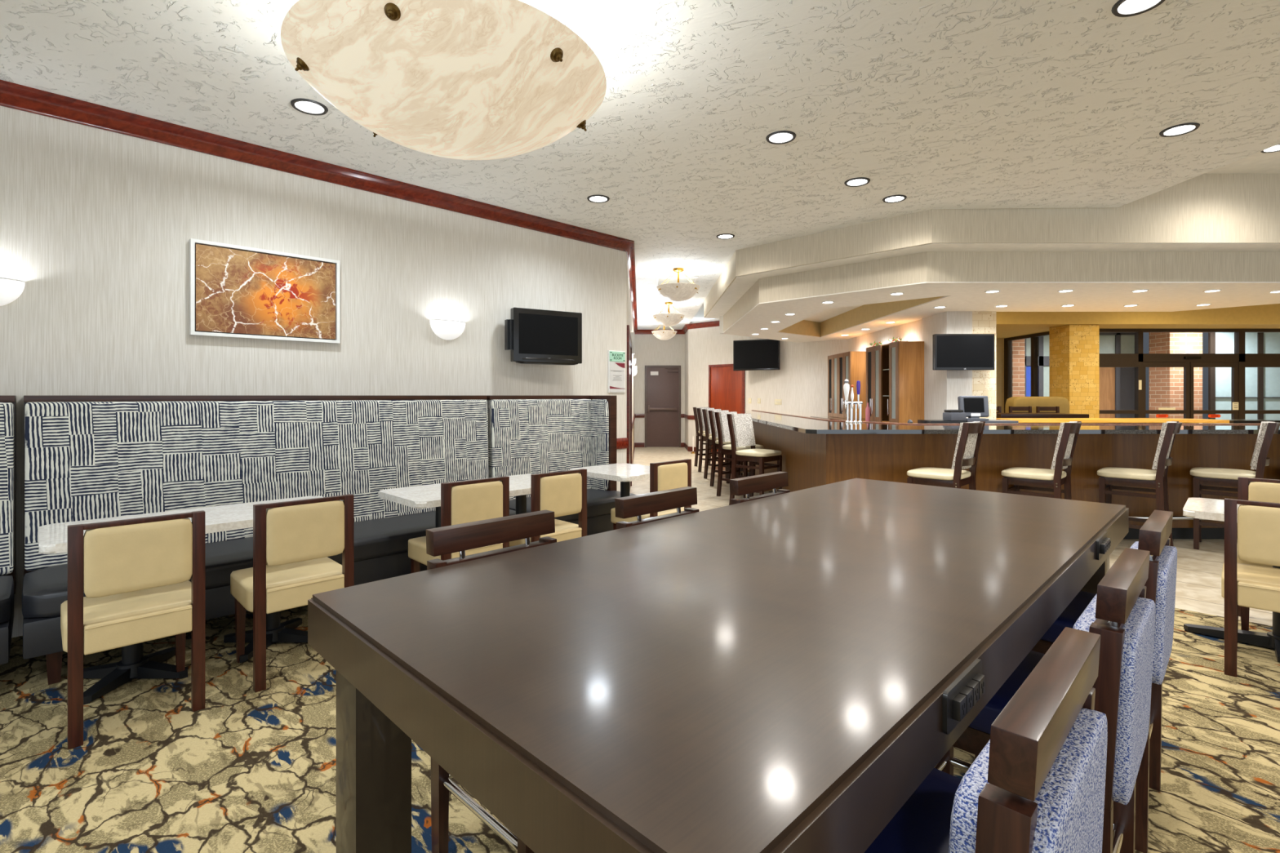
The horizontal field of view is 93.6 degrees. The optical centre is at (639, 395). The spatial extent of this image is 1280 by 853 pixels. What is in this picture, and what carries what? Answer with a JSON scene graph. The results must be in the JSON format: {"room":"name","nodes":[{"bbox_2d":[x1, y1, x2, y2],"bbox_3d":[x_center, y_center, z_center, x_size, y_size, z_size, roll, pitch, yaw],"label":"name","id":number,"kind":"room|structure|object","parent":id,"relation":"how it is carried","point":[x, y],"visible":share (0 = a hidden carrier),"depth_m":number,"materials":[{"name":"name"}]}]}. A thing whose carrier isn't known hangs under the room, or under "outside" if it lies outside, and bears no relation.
{"room":"bar","nodes":[
{"label":"bar","id":0,"kind":"room"},
{"bbox_2d":[0,105,626,637],"bbox_3d":[-3.815,-0.220,3.270,0.120,3.200,10.230,0,0,45],"label":"wall","id":1,"kind":"structure","parent":0,"point":[98,225],"depth_m":4.18,"materials":[{"name":"paint"}]},
{"bbox_2d":[0,276,25,306],"bbox_3d":[-3.619,-0.573,3.308,0.105,0.166,0.332,0,0,45],"label":"wall sconce","id":2,"kind":"object","parent":1,"relation":"attached to","point":[11,289],"visible":1,"depth_m":3.38,"materials":[{"name":"white glass"}]},
{"bbox_2d":[189,238,340,343],"bbox_3d":[-2.653,-0.720,4.314,0.930,0.636,0.045,0,0,-45],"label":"framed picture","id":3,"kind":"object","parent":1,"relation":"attached to","point":[236,291],"visible":1,"depth_m":4.26,"materials":[{"name":"white paint"}]},
{"bbox_2d":[0,79,719,333],"bbox_3d":[-1.280,-1.692,7.014,5.221,0.115,18.539,0,0,24],"label":"trim","id":4,"kind":"structure","parent":1,"relation":"attached to","point":[13,95],"depth_m":4.35,"materials":[{"name":"red wood"}]},
{"bbox_2d":[429,319,465,339],"bbox_3d":[-1.660,-0.573,5.267,0.332,0.166,0.105,0,0,-45],"label":"wall sconce","id":5,"kind":"object","parent":1,"relation":"attached to","point":[445,329],"visible":1,"depth_m":5.22,"materials":[{"name":"white glass"}]},
{"bbox_2d":[504,307,582,365],"bbox_3d":[-0.939,-0.555,5.810,0.753,0.520,0.205,0,0,-33],"label":"television","id":6,"kind":"object","parent":1,"relation":"attached to","point":[531,335],"visible":1,"depth_m":5.71,"materials":[{"name":"black plastic"}]},
{"bbox_2d":[608,350,625,392],"bbox_3d":[-0.257,-0.265,6.727,0.250,0.470,0.022,0,0,-45],"label":"room sign","id":7,"kind":"object","parent":1,"relation":"attached to","point":[616,359],"visible":1,"depth_m":6.72,"materials":[{"name":"white paper"}]},
{"bbox_2d":[626,253,634,463],"bbox_3d":[-0.205,-0.220,11.525,0.100,3.200,9.250,0,0,0],"label":"wall","id":8,"kind":"structure","parent":0,"point":[628,307],"depth_m":8.46,"materials":[{"name":"paint"}]},
{"bbox_2d":[626,324,631,486],"bbox_3d":[-0.160,0.280,8.120,0.070,2.200,2.250,0,0,0],"label":"trim","id":9,"kind":"structure","parent":8,"relation":"attached to","point":[628,335],"depth_m":7.00,"materials":[{"name":"brown wood"}]},
{"bbox_2d":[0,0,1279,329],"bbox_3d":[-1.525,-1.790,5.150,11.950,0.080,22.300,0,0,0],"label":"ceiling","id":10,"kind":"structure","parent":0,"point":[938,104],"depth_m":3.60,"materials":[{"name":"paint"}]},
{"bbox_2d":[290,97,328,115],"bbox_3d":[-2.000,-1.747,3.640,0.200,0.014,0.200,0,0,0],"label":"recessed light","id":11,"kind":"object","parent":10,"relation":"in","point":[308,106],"visible":1,"depth_m":3.63,"materials":[{"name":"white"}]},
{"bbox_2d":[280,0,606,159],"bbox_3d":[-0.830,-1.440,2.710,1.356,0.620,1.356,0,0,0],"label":"pendant","id":12,"kind":"object","parent":10,"relation":"hanging from","point":[455,79],"visible":1,"depth_m":2.35,"materials":[{"name":"beige glass"}]},
{"bbox_2d":[586,194,609,203],"bbox_3d":[-0.370,-1.747,5.340,0.200,0.014,0.200,0,0,0],"label":"recessed light","id":13,"kind":"object","parent":10,"relation":"in","point":[597,198],"visible":1,"depth_m":5.34,"materials":[{"name":"white"}]},
{"bbox_2d":[651,325,676,340],"bbox_3d":[0.570,-1.525,14.100,0.600,0.450,0.616,0,0,0],"label":"pendant","id":14,"kind":"object","parent":10,"relation":"hanging from","point":[664,335],"visible":0.96,"depth_m":13.91,"materials":[{"name":"beige glass"}]},
{"bbox_2d":[653,302,684,326],"bbox_3d":[0.540,-1.525,11.300,0.600,0.450,0.616,0,0,0],"label":"pendant","id":15,"kind":"object","parent":10,"relation":"hanging from","point":[668,319],"visible":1,"depth_m":11.13,"materials":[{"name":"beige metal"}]},
{"bbox_2d":[655,277,697,285],"bbox_3d":[0.550,-1.741,9.200,0.620,0.018,0.620,0,0,0],"label":"ceiling vent","id":16,"kind":"object","parent":10,"relation":"in","point":[659,281],"visible":0.77,"depth_m":9.07,"materials":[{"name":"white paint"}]},
{"bbox_2d":[657,278,694,284],"bbox_3d":[0.550,-1.736,9.194,0.540,0.007,0.489,0,0,0],"label":"pendant light","id":17,"kind":"object","parent":16,"relation":"attached to","point":[660,281],"depth_m":9.10,"materials":[{"name":"white glass"}]},
{"bbox_2d":[656,267,700,301],"bbox_3d":[0.530,-1.525,8.300,0.600,0.450,0.616,0,0,0],"label":"pendant","id":18,"kind":"object","parent":10,"relation":"hanging from","point":[674,291],"visible":1,"depth_m":8.13,"materials":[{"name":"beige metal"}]},
{"bbox_2d":[765,130,795,144],"bbox_3d":[0.954,-1.747,4.070,0.200,0.014,0.200,0,0,0],"label":"recessed light","id":19,"kind":"object","parent":10,"relation":"in","point":[779,137],"visible":1,"depth_m":4.07,"materials":[{"name":"white"}]},
{"bbox_2d":[844,177,870,186],"bbox_3d":[1.777,-1.747,4.920,0.200,0.014,0.200,0,0,0],"label":"recessed light","id":20,"kind":"object","parent":10,"relation":"in","point":[858,181],"visible":1,"depth_m":4.91,"materials":[{"name":"white"}]},
{"bbox_2d":[882,194,906,203],"bbox_3d":[2.260,-1.747,5.340,0.200,0.014,0.200,0,0,0],"label":"recessed light","id":21,"kind":"object","parent":10,"relation":"in","point":[893,198],"visible":1,"depth_m":5.34,"materials":[{"name":"white"}]},
{"bbox_2d":[1111,0,1164,17],"bbox_3d":[2.220,-1.747,2.670,0.200,0.014,0.200,0,0,0],"label":"recessed light","id":22,"kind":"object","parent":10,"relation":"in","point":[1122,8],"visible":1,"depth_m":2.70,"materials":[{"name":"white"}]},
{"bbox_2d":[1159,122,1199,137],"bbox_3d":[3.546,-1.747,3.954,0.200,0.014,0.200,0,0,0],"label":"recessed light","id":23,"kind":"object","parent":10,"relation":"in","point":[1184,128],"visible":1,"depth_m":3.95,"materials":[{"name":"white"}]},
{"bbox_2d":[0,447,1279,852],"bbox_3d":[6.712,1.430,5.799,24.823,0.100,28.693,0,0,45],"label":"floor","id":24,"kind":"structure","parent":0,"point":[246,771],"depth_m":2.32,"materials":[{"name":"carpet"}]},
{"bbox_2d":[0,395,16,664],"bbox_3d":[-4.202,0.690,2.088,0.995,1.380,2.810,0,0,45],"label":"bench","id":25,"kind":"object","parent":24,"relation":"on","point":[7,403],"visible":1,"depth_m":3.15,"materials":[{"name":"fabric"}]},
{"bbox_2d":[0,575,13,623],"bbox_3d":[-4.083,0.990,1.969,2.810,0.140,0.660,0,0,-45],"label":"seat cushion","id":26,"kind":"object","parent":25,"relation":"on","point":[6,582],"depth_m":2.82,"materials":[{"name":"black leather"}]},
{"bbox_2d":[60,510,204,749],"bbox_3d":[-2.241,0.946,2.665,0.464,0.868,0.492,0,0,-45],"label":"dining chair","id":27,"kind":"object","parent":24,"relation":"on","point":[134,575],"visible":1,"depth_m":2.49,"materials":[{"name":"beige leather"}]},
{"bbox_2d":[38,495,322,705],"bbox_3d":[-2.273,1.005,3.157,1.250,0.750,0.580,0,0,-45],"label":"pedestal table","id":28,"kind":"object","parent":24,"relation":"on","point":[52,538],"visible":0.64,"depth_m":2.96,"materials":[{"name":"stone"}]},
{"bbox_2d":[22,395,515,684],"bbox_3d":[-2.195,0.690,4.095,2.802,1.380,0.995,0,0,-45],"label":"bench","id":29,"kind":"object","parent":24,"relation":"on","point":[86,457],"visible":0.48,"depth_m":3.81,"materials":[{"name":"fabric"}]},
{"bbox_2d":[22,509,515,617],"bbox_3d":[-2.076,0.990,3.977,2.802,0.140,0.660,0,0,-45],"label":"seat cushion","id":30,"kind":"object","parent":29,"relation":"on","point":[384,537],"depth_m":3.61,"materials":[{"name":"black leather"}]},
{"bbox_2d":[230,493,354,693],"bbox_3d":[-1.799,0.946,3.114,0.464,0.868,0.492,0,0,-45],"label":"dining chair","id":31,"kind":"object","parent":24,"relation":"on","point":[295,540],"visible":0.97,"depth_m":2.94,"materials":[{"name":"beige leather"}]},
{"bbox_2d":[377,473,536,528],"bbox_3d":[-1.085,1.005,4.204,1.250,0.750,0.640,0,0,-45],"label":"pedestal table","id":32,"kind":"object","parent":24,"relation":"on","point":[424,496],"visible":0.32,"depth_m":3.96,"materials":[{"name":"stone"}]},
{"bbox_2d":[408,475,509,573],"bbox_3d":[-1.148,0.946,3.807,0.464,0.868,0.492,0,0,-45],"label":"dining chair","id":33,"kind":"object","parent":24,"relation":"on","point":[478,500],"visible":0.45,"depth_m":3.63,"materials":[{"name":"beige leather"}]},
{"bbox_2d":[426,510,556,852],"bbox_3d":[-0.308,0.892,1.793,0.445,0.975,0.542,0,0,-45],"label":"counter chair","id":34,"kind":"object","parent":24,"relation":"on","point":[442,540],"visible":0.15,"depth_m":1.82,"materials":[{"name":"brown wood"}]},
{"bbox_2d":[509,468,586,546],"bbox_3d":[-0.692,0.946,4.192,0.464,0.868,0.492,0,0,-45],"label":"dining chair","id":35,"kind":"object","parent":24,"relation":"on","point":[563,493],"visible":0.6,"depth_m":4.03,"materials":[{"name":"beige leather"}]},
{"bbox_2d":[484,395,635,535],"bbox_3d":[-0.753,0.690,5.537,1.215,1.380,0.995,0,0,-45],"label":"bench","id":36,"kind":"object","parent":24,"relation":"on","point":[527,434],"visible":0.54,"depth_m":5.59,"materials":[{"name":"fabric"}]},
{"bbox_2d":[509,488,635,521],"bbox_3d":[-0.635,0.990,5.418,0.660,0.140,1.215,0,0,45],"label":"seat cushion","id":37,"kind":"object","parent":36,"relation":"on","point":[600,501],"depth_m":5.28,"materials":[{"name":"black leather"}]},
{"bbox_2d":[568,462,649,497],"bbox_3d":[-0.141,1.005,5.134,0.660,0.750,0.730,0,0,-45],"label":"pedestal table","id":38,"kind":"object","parent":24,"relation":"on","point":[624,473],"visible":0.39,"depth_m":5.04,"materials":[{"name":"stone"}]},
{"bbox_2d":[610,458,691,529],"bbox_3d":[0.089,0.946,4.846,0.464,0.868,0.492,0,0,-45],"label":"dining chair","id":39,"kind":"object","parent":24,"relation":"on","point":[667,475],"visible":0.41,"depth_m":4.67,"materials":[{"name":"beige leather"}]},
{"bbox_2d":[614,486,699,529],"bbox_3d":[0.239,0.892,2.341,0.445,0.975,0.542,0,0,-45],"label":"counter chair","id":40,"kind":"object","parent":24,"relation":"on","point":[637,505],"visible":0.14,"depth_m":2.46,"materials":[{"name":"brown wood"}]},
{"bbox_2d":[693,407,725,466],"bbox_3d":[1.373,0.805,11.737,0.470,1.150,0.575,0,0,-45],"label":"bar stool","id":41,"kind":"object","parent":24,"relation":"on","point":[695,410],"visible":0.27,"depth_m":11.71,"materials":[{"name":"brown wood"}]},
{"bbox_2d":[696,408,724,474],"bbox_3d":[1.363,0.805,10.867,0.470,1.150,0.575,0,0,-45],"label":"bar stool","id":42,"kind":"object","parent":24,"relation":"on","point":[700,413],"visible":0.25,"depth_m":10.84,"materials":[{"name":"brown wood"}]},
{"bbox_2d":[307,478,1128,852],"bbox_3d":[0.660,0.925,1.990,2.853,0.910,1.240,0,0,-45],"label":"table","id":43,"kind":"object","parent":24,"relation":"on","point":[782,673],"visible":0.97,"depth_m":1.15,"materials":[{"name":"brown wood"}]},
{"bbox_2d":[952,693,966,721],"bbox_3d":[0.524,0.512,0.988,0.013,0.032,0.031,0,0,45],"label":"socket","id":44,"kind":"object","parent":43,"relation":"attached to","point":[959,700],"depth_m":0.98,"materials":[{"name":"plastic"}]},
{"bbox_2d":[942,658,982,734],"bbox_3d":[0.554,0.512,1.030,0.184,0.068,0.007,0,0,-45],"label":"power outlet","id":45,"kind":"object","parent":43,"relation":"attached to","point":[962,685],"depth_m":1.01,"materials":[{"name":"plastic"}]},
{"bbox_2d":[959,686,973,713],"bbox_3d":[0.548,0.512,1.012,0.013,0.032,0.031,0,0,45],"label":"socket","id":46,"kind":"object","parent":43,"relation":"attached to","point":[966,693],"depth_m":1.00,"materials":[{"name":"plastic"}]},
{"bbox_2d":[965,680,978,706],"bbox_3d":[0.572,0.512,1.036,0.013,0.032,0.031,0,0,45],"label":"socket","id":47,"kind":"object","parent":43,"relation":"attached to","point":[971,686],"depth_m":1.03,"materials":[{"name":"plastic"}]},
{"bbox_2d":[972,673,985,698],"bbox_3d":[0.596,0.512,1.060,0.031,0.032,0.013,0,0,-45],"label":"socket","id":48,"kind":"object","parent":43,"relation":"attached to","point":[978,679],"depth_m":1.05,"materials":[{"name":"plastic"}]},
{"bbox_2d":[1096,531,1107,559],"bbox_3d":[1.579,0.512,2.055,0.184,0.068,0.007,0,0,-45],"label":"power outlet","id":49,"kind":"object","parent":43,"relation":"attached to","point":[1101,536],"depth_m":2.02,"materials":[{"name":"plastic"}]},
{"bbox_2d":[702,408,742,478],"bbox_3d":[1.373,0.805,10.007,0.470,1.150,0.575,0,0,-45],"label":"bar stool","id":50,"kind":"object","parent":24,"relation":"on","point":[705,413],"visible":0.27,"depth_m":9.97,"materials":[{"name":"brown wood"}]},
{"bbox_2d":[707,409,751,486],"bbox_3d":[1.378,0.805,9.157,0.470,1.150,0.575,0,0,-45],"label":"bar stool","id":51,"kind":"object","parent":24,"relation":"on","point":[711,413],"visible":0.23,"depth_m":9.12,"materials":[{"name":"brown wood"}]},
{"bbox_2d":[714,411,763,497],"bbox_3d":[1.363,0.805,8.257,0.470,1.150,0.575,0,0,-45],"label":"bar stool","id":52,"kind":"object","parent":24,"relation":"on","point":[721,418],"visible":0.46,"depth_m":8.22,"materials":[{"name":"brown wood"}]},
{"bbox_2d":[726,413,782,505],"bbox_3d":[1.413,0.805,7.437,0.470,1.150,0.575,0,0,-45],"label":"bar stool","id":53,"kind":"object","parent":24,"relation":"on","point":[740,425],"visible":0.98,"depth_m":7.40,"materials":[{"name":"brown wood"}]},
{"bbox_2d":[729,471,790,505],"bbox_3d":[0.770,0.892,2.872,0.445,0.975,0.542,0,0,-45],"label":"counter chair","id":54,"kind":"object","parent":24,"relation":"on","point":[746,486],"visible":0.15,"depth_m":2.98,"materials":[{"name":"brown wood"}]},
{"bbox_2d":[810,416,874,422],"bbox_3d":[4.150,0.897,9.675,1.500,0.965,4.650,0,0,0],"label":"countertop","id":55,"kind":"structure","parent":24,"relation":"on","point":[820,417],"depth_m":10.92,"materials":[{"name":"black stone"}]},
{"bbox_2d":[827,351,866,418],"bbox_3d":[3.894,-0.183,11.230,0.462,1.190,1.260,0,0,0],"label":"upper cabinet","id":56,"kind":"object","parent":55,"relation":"on","point":[851,366],"visible":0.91,"depth_m":10.88,"materials":[{"name":"brown wood"}]},
{"bbox_2d":[866,341,924,423],"bbox_3d":[3.894,-0.183,9.240,0.462,1.190,1.220,0,0,0],"label":"upper cabinet","id":57,"kind":"object","parent":55,"relation":"on","point":[895,371],"visible":0.88,"depth_m":8.69,"materials":[{"name":"brown wood"}]},
{"bbox_2d":[917,419,1018,423],"bbox_3d":[4.135,0.364,7.610,1.070,0.100,0.380,0,0,0],"label":"bar shelf","id":58,"kind":"object","parent":55,"relation":"on","point":[919,421],"visible":0.37,"depth_m":7.44,"materials":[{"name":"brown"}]},
{"bbox_2d":[942,409,965,421],"bbox_3d":[3.930,0.245,7.520,0.200,0.135,0.180,0,0,-6],"label":"receipt printer","id":59,"kind":"object","parent":58,"relation":"on","point":[948,415],"visible":1,"depth_m":7.45,"materials":[{"name":"grey plastic"}]},
{"bbox_2d":[957,395,989,420],"bbox_3d":[4.200,0.159,7.550,0.340,0.309,0.200,0,0,7],"label":"terminal","id":60,"kind":"object","parent":58,"relation":"on","point":[975,407],"visible":0.81,"depth_m":7.54,"materials":[{"name":"grey plastic"}]},
{"bbox_2d":[906,421,985,489],"bbox_3d":[2.738,0.805,5.379,0.575,1.150,0.470,0,0,45],"label":"bar stool","id":61,"kind":"object","parent":24,"relation":"on","point":[970,435],"visible":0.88,"depth_m":5.21,"materials":[{"name":"brown wood"}]},
{"bbox_2d":[972,311,995,419],"bbox_3d":[4.580,-0.020,8.350,0.320,2.800,0.700,0,0,0],"label":"column stone","id":62,"kind":"structure","parent":24,"relation":"on","point":[984,382],"depth_m":8.00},
{"bbox_2d":[864,626,1107,852],"bbox_3d":[0.441,0.892,1.044,0.542,0.975,0.445,0,0,45],"label":"counter chair","id":63,"kind":"object","parent":24,"relation":"on","point":[1037,784],"visible":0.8,"depth_m":0.81,"materials":[{"name":"blue fabric"}]},
{"bbox_2d":[728,409,1279,538],"bbox_3d":[5.960,0.839,8.920,8.880,1.082,6.960,0,0,0],"label":"bar counter","id":64,"kind":"object","parent":24,"relation":"on","point":[815,451],"depth_m":5.72,"materials":[{"name":"brown wood"}]},
{"bbox_2d":[843,379,862,422],"bbox_3d":[2.418,0.061,6.821,0.235,0.495,0.110,0,0,0],"label":"tower","id":65,"kind":"object","parent":64,"relation":"on","point":[846,387],"visible":1,"depth_m":6.83,"materials":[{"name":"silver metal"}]},
{"bbox_2d":[728,410,1279,434],"bbox_3d":[5.960,0.329,8.920,8.880,0.038,6.960,0,0,0],"label":"countertop","id":66,"kind":"structure","parent":64,"relation":"on","point":[806,425],"depth_m":5.71,"materials":[{"name":"black stone"}]},
{"bbox_2d":[1004,396,1069,413],"bbox_3d":[7.475,0.700,11.325,1.050,1.360,0.350,0,0,0],"label":"booth seat","id":67,"kind":"object","parent":24,"relation":"on","point":[1033,402],"visible":0.3,"depth_m":11.16,"materials":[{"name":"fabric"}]},
{"bbox_2d":[1001,421,1081,499],"bbox_3d":[3.594,0.805,5.379,0.575,1.150,0.470,0,0,45],"label":"bar stool","id":68,"kind":"object","parent":24,"relation":"on","point":[1054,477],"visible":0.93,"depth_m":5.23,"materials":[{"name":"brown wood"}]},
{"bbox_2d":[995,413,1088,417],"bbox_3d":[6.600,0.843,10.200,1.440,1.075,0.800,0,0,0],"label":"table","id":69,"kind":"object","parent":24,"relation":"on","point":[997,415],"visible":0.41,"depth_m":9.80,"materials":[{"name":"brown wood"}]},
{"bbox_2d":[934,547,1155,852],"bbox_3d":[0.989,0.892,1.591,0.542,0.975,0.445,0,0,45],"label":"counter chair","id":70,"kind":"object","parent":24,"relation":"on","point":[1120,611],"visible":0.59,"depth_m":1.31,"materials":[{"name":"brown wood"}]},
{"bbox_2d":[1035,406,1059,413],"bbox_3d":[7.450,0.790,10.775,0.400,1.180,0.470,0,0,0],"label":"stool","id":71,"kind":"object","parent":24,"relation":"on","point":[1038,409],"visible":0.13,"depth_m":10.98,"materials":[{"name":"brown wood"}]},
{"bbox_2d":[1048,324,1099,417],"bbox_3d":[8.690,-0.003,12.050,0.580,2.765,0.580,0,0,0],"label":"column stone","id":72,"kind":"structure","parent":24,"relation":"on","point":[1073,349],"depth_m":11.76,"materials":[{"name":"yellow stone"}]},
{"bbox_2d":[974,510,1177,852],"bbox_3d":[1.520,0.892,2.122,0.445,0.975,0.542,0,0,-45],"label":"counter chair","id":73,"kind":"object","parent":24,"relation":"on","point":[1154,534],"visible":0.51,"depth_m":1.85,"materials":[{"name":"brown wood"}]},
{"bbox_2d":[995,417,1279,423],"bbox_3d":[6.440,0.845,7.900,3.320,1.070,0.700,0,0,0],"label":"countertop","id":74,"kind":"structure","parent":24,"relation":"on","point":[1021,420],"depth_m":7.75,"materials":[{"name":"brown wood"}]},
{"bbox_2d":[1097,421,1182,546],"bbox_3d":[4.464,0.805,5.379,0.470,1.150,0.575,0,0,-45],"label":"bar stool","id":75,"kind":"object","parent":24,"relation":"on","point":[1157,479],"visible":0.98,"depth_m":5.24,"materials":[{"name":"brown wood"}]},
{"bbox_2d":[1182,497,1279,662],"bbox_3d":[3.479,1.005,3.253,0.800,0.750,0.600,0,0,45],"label":"pedestal table","id":76,"kind":"object","parent":24,"relation":"on","point":[1206,508],"visible":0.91,"depth_m":3.32,"materials":[{"name":"stone"}]},
{"bbox_2d":[1189,421,1279,550],"bbox_3d":[5.305,0.805,5.372,0.470,1.150,0.575,0,0,-45],"label":"bar stool","id":77,"kind":"object","parent":24,"relation":"on","point":[1202,476],"visible":0.77,"depth_m":5.28,"materials":[{"name":"brown wood"}]},
{"bbox_2d":[1221,497,1279,677],"bbox_3d":[3.213,0.946,2.987,0.464,0.868,0.492,0,0,45],"label":"dining chair","id":78,"kind":"object","parent":24,"relation":"on","point":[1247,585],"visible":1,"depth_m":2.93,"materials":[{"name":"beige leather"}]},
{"bbox_2d":[1236,476,1279,631],"bbox_3d":[3.755,0.946,3.466,0.464,0.868,0.492,0,0,45],"label":"dining chair","id":79,"kind":"object","parent":24,"relation":"on","point":[1262,490],"visible":0.28,"depth_m":3.67,"materials":[{"name":"beige leather"}]},
{"bbox_2d":[634,333,684,447],"bbox_3d":[0.542,-0.220,16.100,1.395,3.200,0.100,0,0,0],"label":"wall","id":80,"kind":"structure","parent":0,"point":[649,350],"depth_m":16.05,"materials":[{"name":"paint"}]},
{"bbox_2d":[646,367,679,446],"bbox_3d":[0.608,0.310,15.981,0.865,2.120,0.198,0,0,0],"label":"door","id":81,"kind":"structure","parent":80,"relation":"in","point":[662,383],"depth_m":16.04,"materials":[{"name":"brown paint"}]},
{"bbox_2d":[644,365,680,447],"bbox_3d":[0.608,0.290,16.055,0.965,2.180,0.070,0,0,0],"label":"trim","id":82,"kind":"structure","parent":80,"relation":"attached to","point":[646,366],"depth_m":16.02,"materials":[{"name":"brown wood"}]},
{"bbox_2d":[684,330,688,445],"bbox_3d":[1.250,-0.220,15.465,0.100,3.200,1.170,0,0,0],"label":"wall","id":83,"kind":"structure","parent":0,"point":[686,333],"depth_m":15.37,"materials":[{"name":"paint"}]},
{"bbox_2d":[719,315,799,342],"bbox_3d":[2.410,-1.620,11.740,0.085,1.000,2.687,0,0,45],"label":"soffit","id":84,"kind":"structure","parent":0,"point":[721,317],"depth_m":10.82,"materials":[{"name":"paint"}]},
{"bbox_2d":[688,318,848,453],"bbox_3d":[2.729,-0.220,13.393,4.240,3.200,0.100,0,0,45],"label":"wall","id":85,"kind":"structure","parent":0,"point":[801,383],"depth_m":13.14,"materials":[{"name":"paint"}]},
{"bbox_2d":[631,442,695,464],"bbox_3d":[0.626,1.320,12.675,1.562,0.120,6.750,0,0,0],"label":"baseboard","id":86,"kind":"structure","parent":85,"relation":"attached to","point":[636,444],"depth_m":15.74,"materials":[{"name":"brown wood"}]},
{"bbox_2d":[710,365,742,451],"bbox_3d":[2.004,0.345,14.020,0.943,2.050,0.100,0,0,45],"label":"door","id":87,"kind":"structure","parent":85,"relation":"in","point":[726,383],"depth_m":14.03,"materials":[{"name":"red wood"}]},
{"bbox_2d":[708,364,745,410],"bbox_3d":[2.026,0.325,14.033,1.030,2.110,0.070,0,0,45],"label":"trim","id":88,"kind":"structure","parent":85,"relation":"attached to","point":[719,365],"depth_m":13.95,"materials":[{"name":"red wood"}]},
{"bbox_2d":[733,338,780,370],"bbox_3d":[2.624,-0.885,13.289,1.034,0.670,0.422,0,0,28],"label":"television","id":89,"kind":"object","parent":85,"relation":"attached to","point":[764,354],"visible":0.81,"depth_m":13.10,"materials":[{"name":"black plastic"}]},
{"bbox_2d":[804,304,863,322],"bbox_3d":[2.950,-1.420,9.160,1.060,0.020,4.880,0,0,0],"label":"tray","id":90,"kind":"object","parent":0,"point":[828,313],"visible":0.14,"depth_m":10.39,"materials":[{"name":"paint"}]},
{"bbox_2d":[778,295,946,337],"bbox_3d":[2.950,-1.276,9.159,1.092,0.288,5.026,0,0,0],"label":"tray sides","id":91,"kind":"object","parent":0,"point":[865,313],"visible":0.36,"depth_m":9.84,"materials":[{"name":"beige paint"}]},
{"bbox_2d":[848,319,921,351],"bbox_3d":[4.180,0.080,10.325,0.100,2.600,3.250,0,0,0],"label":"wall","id":92,"kind":"structure","parent":0,"point":[910,331],"depth_m":9.99,"materials":[{"name":"paint"}]},
{"bbox_2d":[921,311,972,419],"bbox_3d":[4.250,-0.020,8.350,0.340,2.800,0.700,0,0,0],"label":"column","id":93,"kind":"structure","parent":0,"point":[942,388],"depth_m":8.09,"materials":[{"name":"paint"}]},
{"bbox_2d":[932,333,994,370],"bbox_3d":[4.215,-0.565,7.898,0.776,0.470,0.204,0,0,0],"label":"television","id":94,"kind":"object","parent":93,"relation":"attached to","point":[950,352],"visible":1,"depth_m":7.80,"materials":[{"name":"black plastic"}]},
{"bbox_2d":[703,173,1279,317],"bbox_3d":[8.090,-1.778,6.237,16.260,0.685,4.649,0,0,19],"label":"fascia band","id":95,"kind":"object","parent":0,"point":[1204,208],"visible":0.53,"depth_m":5.65,"materials":[{"name":"paint"}]},
{"bbox_2d":[705,243,1279,318],"bbox_3d":[8.835,-1.475,8.535,15.330,0.090,5.730,0,0,0],"label":"soffit band","id":96,"kind":"object","parent":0,"point":[740,285],"visible":0.32,"depth_m":5.92,"materials":[{"name":"paint"}]},
{"bbox_2d":[995,338,1004,413],"bbox_3d":[6.610,-0.020,14.725,4.620,2.800,0.150,0,0,0],"label":"wall","id":97,"kind":"structure","parent":0,"point":[999,342],"depth_m":14.65,"materials":[{"name":"beige paint"}]},
{"bbox_2d":[1004,331,1048,413],"bbox_3d":[8.920,-0.005,13.625,0.100,2.770,2.050,0,0,0],"label":"window","id":98,"kind":"structure","parent":97,"relation":"in","point":[1026,357],"depth_m":13.84,"materials":[{"name":"glass"}]},
{"bbox_2d":[723,281,1279,342],"bbox_3d":[4.647,-1.126,7.626,5.076,0.012,9.120,0,0,-43],"label":"soffit underside","id":99,"kind":"structure","parent":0,"point":[1020,296],"depth_m":6.99,"materials":[{"name":"paint"}]},
{"bbox_2d":[723,251,1279,332],"bbox_3d":[8.376,-1.286,6.436,15.753,0.307,4.238,0,0,18],"label":"fascia band","id":100,"kind":"object","parent":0,"point":[927,266],"visible":0.79,"depth_m":5.98,"materials":[{"name":"paint"}]},
{"bbox_2d":[995,303,1279,338],"bbox_3d":[10.350,-1.755,13.250,12.300,0.730,3.100,0,0,0],"label":"bulkhead","id":101,"kind":"object","parent":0,"point":[1008,324],"visible":0.13,"depth_m":11.70,"materials":[{"name":"paint"}]},
{"bbox_2d":[1099,328,1279,420],"bbox_3d":[12.650,-0.005,12.525,7.500,2.770,0.150,0,0,0],"label":"window","id":102,"kind":"structure","parent":0,"point":[1122,352],"depth_m":12.54,"materials":[{"name":"glass"}]},
{"bbox_2d":[1142,361,1190,418],"bbox_3d":[10.950,0.330,12.535,0.980,2.060,0.070,0,0,0],"label":"door","id":103,"kind":"structure","parent":102,"relation":"attached to","point":[1166,384],"depth_m":12.54,"materials":[{"name":"clear glass"}]},
{"bbox_2d":[1190,361,1238,423],"bbox_3d":[11.955,0.330,12.533,0.990,2.060,0.074,0,0,0],"label":"door","id":104,"kind":"structure","parent":102,"relation":"attached to","point":[1214,385],"depth_m":12.54,"materials":[{"name":"clear glass"}]},
{"bbox_2d":[1204,151,1279,173],"bbox_3d":[10.435,-2.118,-0.150,12.130,0.065,11.700,0,0,0],"label":"ceiling","id":105,"kind":"structure","parent":0,"point":[1260,162],"depth_m":5.46,"materials":[{"name":"paint"}]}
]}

